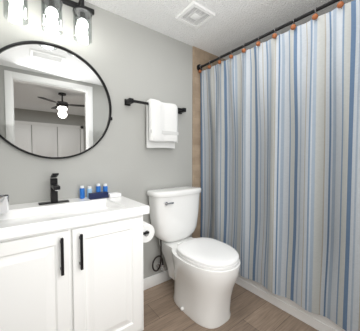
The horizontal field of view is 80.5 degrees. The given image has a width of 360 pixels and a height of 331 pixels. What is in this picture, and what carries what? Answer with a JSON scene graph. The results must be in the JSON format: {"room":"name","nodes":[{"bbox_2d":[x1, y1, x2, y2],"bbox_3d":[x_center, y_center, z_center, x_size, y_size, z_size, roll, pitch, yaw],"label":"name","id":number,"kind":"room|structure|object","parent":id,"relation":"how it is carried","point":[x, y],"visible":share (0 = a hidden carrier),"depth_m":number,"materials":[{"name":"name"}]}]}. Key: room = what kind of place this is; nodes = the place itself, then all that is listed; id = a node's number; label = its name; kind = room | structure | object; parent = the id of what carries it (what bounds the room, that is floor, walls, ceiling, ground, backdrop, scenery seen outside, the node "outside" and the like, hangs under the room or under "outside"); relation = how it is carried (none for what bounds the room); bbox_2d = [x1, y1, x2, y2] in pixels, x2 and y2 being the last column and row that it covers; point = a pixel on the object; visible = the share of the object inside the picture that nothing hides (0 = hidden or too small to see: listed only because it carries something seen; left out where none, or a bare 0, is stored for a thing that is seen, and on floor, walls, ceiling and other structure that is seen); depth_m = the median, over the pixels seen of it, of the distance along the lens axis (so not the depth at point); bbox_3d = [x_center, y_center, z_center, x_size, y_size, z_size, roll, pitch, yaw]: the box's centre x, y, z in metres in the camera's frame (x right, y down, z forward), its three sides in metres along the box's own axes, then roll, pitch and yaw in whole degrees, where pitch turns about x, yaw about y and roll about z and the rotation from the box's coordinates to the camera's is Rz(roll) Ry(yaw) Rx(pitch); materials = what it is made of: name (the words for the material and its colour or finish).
{"room":"bathroom","nodes":[
{"label":"bathroom","id":0,"kind":"room"},
{"bbox_2d":[0,0,191,278],"bbox_3d":[-0.181,-0.049,1.932,2.780,2.200,0.100,-2,3,-37],"label":"wall","id":1,"kind":"structure","parent":0,"point":[125,58],"depth_m":1.64,"materials":[{"name":"grey paint"}]},
{"bbox_2d":[3,0,93,44],"bbox_3d":[-0.770,-0.937,1.271,0.540,0.286,0.178,-2,3,-37],"label":"sconce","id":2,"kind":"object","parent":1,"relation":"attached to","point":[82,12],"visible":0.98,"depth_m":1.26,"materials":[{"name":"black"}]},
{"bbox_2d":[0,40,111,158],"bbox_3d":[-0.798,-0.406,1.364,0.735,0.728,0.026,-2,3,-37],"label":"round mirror","id":3,"kind":"object","parent":1,"relation":"attached to","point":[55,101],"visible":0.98,"depth_m":1.35,"materials":[{"name":"clear glass"}]},
{"bbox_2d":[125,98,185,147],"bbox_3d":[-0.174,-0.344,1.788,0.563,0.397,0.115,-2,3,-37],"label":"towel rail","id":4,"kind":"object","parent":1,"relation":"attached to","point":[162,125],"visible":1,"depth_m":1.75,"materials":[{"name":"black"}]},
{"bbox_2d":[145,98,178,147],"bbox_3d":[-0.146,-0.344,1.797,0.280,0.397,0.096,-2,3,-37],"label":"towel","id":5,"kind":"object","parent":4,"relation":"hanging from","point":[161,118],"depth_m":1.75,"materials":[{"name":"white fabric"}]},
{"bbox_2d":[143,270,171,290],"bbox_3d":[-0.189,1.006,1.891,0.792,0.095,0.014,-2,3,-37],"label":"baseboard","id":6,"kind":"structure","parent":1,"relation":"attached to","point":[155,279],"depth_m":1.85,"materials":[{"name":"white wood"}]},
{"bbox_2d":[152,240,165,271],"bbox_3d":[-0.185,0.752,1.817,0.147,0.334,0.121,-2,3,-37],"label":"supply valve","id":7,"kind":"object","parent":1,"relation":"attached to","point":[161,266],"visible":0.94,"depth_m":1.78,"materials":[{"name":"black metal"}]},
{"bbox_2d":[84,0,353,59],"bbox_3d":[0.365,-1.172,1.177,2.780,0.100,1.900,-2,3,-37],"label":"ceiling","id":8,"kind":"structure","parent":0,"point":[230,25],"depth_m":1.64,"materials":[{"name":"white paint"}]},
{"bbox_2d":[176,1,215,28],"bbox_3d":[0.117,-1.129,1.611,0.220,0.015,0.214,-2,3,-37],"label":"ceiling vent","id":9,"kind":"object","parent":8,"relation":"in","point":[194,12],"visible":1,"depth_m":1.59,"materials":[{"name":"white plastic"}]},
{"bbox_2d":[143,279,317,330],"bbox_3d":[0.365,1.126,1.258,2.780,0.100,1.900,-2,3,-37],"label":"floor","id":10,"kind":"structure","parent":0,"point":[250,311],"depth_m":1.51,"materials":[{"name":"brown wood"}]},
{"bbox_2d":[0,173,148,330],"bbox_3d":[-0.664,0.563,1.177,0.850,1.032,0.541,-2,3,-37],"label":"bathroom vanity","id":11,"kind":"object","parent":10,"relation":"on","point":[73,264],"visible":1,"depth_m":1.03,"materials":[{"name":"white wood"}]},
{"bbox_2d":[0,195,9,213],"bbox_3d":[-0.901,0.194,1.062,0.080,0.085,0.080,-2,3,-37],"label":"tumbler","id":12,"kind":"object","parent":11,"relation":"on","point":[4,203],"visible":1,"depth_m":1.05,"materials":[{"name":"silver metal"}]},
{"bbox_2d":[38,173,69,205],"bbox_3d":[-0.740,0.137,1.260,0.160,0.186,0.162,-2,3,-37],"label":"faucet","id":13,"kind":"object","parent":11,"relation":"on","point":[54,187],"depth_m":1.28,"materials":[{"name":"black metal"}]},
{"bbox_2d":[80,186,84,198],"bbox_3d":[-0.663,0.180,1.442,0.032,0.085,0.032,-2,3,-37],"label":"toiletry bottle","id":14,"kind":"object","parent":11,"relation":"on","point":[82,192],"visible":1,"depth_m":1.43,"materials":[{"name":"blue plastic"}]},
{"bbox_2d":[87,186,91,197],"bbox_3d":[-0.624,0.183,1.468,0.032,0.078,0.032,-2,3,-37],"label":"toiletry bottle","id":15,"kind":"object","parent":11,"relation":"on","point":[89,189],"visible":0.71,"depth_m":1.46,"materials":[{"name":"blue plastic"}]},
{"bbox_2d":[88,191,107,199],"bbox_3d":[-0.555,0.204,1.450,0.120,0.038,0.045,-2,3,-37],"label":"box","id":16,"kind":"object","parent":11,"relation":"on","point":[97,195],"visible":0.98,"depth_m":1.43,"materials":[{"name":"blue"}]},
{"bbox_2d":[96,183,100,191],"bbox_3d":[-0.578,0.175,1.507,0.032,0.092,0.032,-2,3,-37],"label":"toiletry bottle","id":17,"kind":"object","parent":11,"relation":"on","point":[98,187],"visible":0.62,"depth_m":1.50,"materials":[{"name":"blue plastic"}]},
{"bbox_2d":[103,184,107,191],"bbox_3d":[-0.538,0.176,1.533,0.032,0.088,0.032,-2,3,-37],"label":"toiletry bottle","id":18,"kind":"object","parent":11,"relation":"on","point":[105,187],"visible":0.69,"depth_m":1.52,"materials":[{"name":"blue plastic"}]},
{"bbox_2d":[108,192,120,197],"bbox_3d":[-0.468,0.208,1.511,0.082,0.026,0.065,-2,3,-37],"label":"soap box","id":19,"kind":"object","parent":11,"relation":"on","point":[114,194],"visible":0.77,"depth_m":1.49,"materials":[{"name":"white"}]},
{"bbox_2d":[143,221,154,242],"bbox_3d":[-0.268,0.456,1.454,0.168,0.126,0.172,-2,3,-37],"label":"toilet paper holder","id":20,"kind":"object","parent":11,"relation":"attached to","point":[148,231],"visible":0.33,"depth_m":1.44,"materials":[{"name":"black"}]},
{"bbox_2d":[147,186,239,328],"bbox_3d":[0.123,0.635,1.649,0.500,0.854,0.742,-2,3,-37],"label":"toilet","id":21,"kind":"object","parent":10,"relation":"on","point":[203,272],"visible":1,"depth_m":1.52,"materials":[{"name":"white ceramic"}]},
{"bbox_2d":[236,274,344,330],"bbox_3d":[1.017,0.845,1.855,0.780,0.420,1.500,-2,3,-37],"label":"bathtub","id":22,"kind":"object","parent":10,"relation":"on","point":[313,320],"visible":0.06,"depth_m":1.52,"materials":[{"name":"white ceramic"}]},
{"bbox_3d":[1.430,-0.052,2.031,0.100,2.200,1.700,-2,3,-37],"label":"wall","id":23,"kind":"structure","parent":0,"visible":0},
{"bbox_2d":[192,46,224,237],"bbox_3d":[0.493,-0.064,2.378,0.930,2.200,0.010,-2,3,-37],"label":"tiled wall","id":24,"kind":"structure","parent":23,"relation":"attached to","point":[201,57],"depth_m":2.10,"materials":[{"name":"beige tile"}]},
{"bbox_2d":[197,0,359,330],"bbox_3d":[0.664,-0.024,1.547,0.099,1.905,1.519,-2,3,-37],"label":"shower curtain","id":25,"kind":"object","parent":24,"relation":"attached to","point":[280,164],"visible":0.94,"depth_m":1.44,"materials":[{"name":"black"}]}
]}

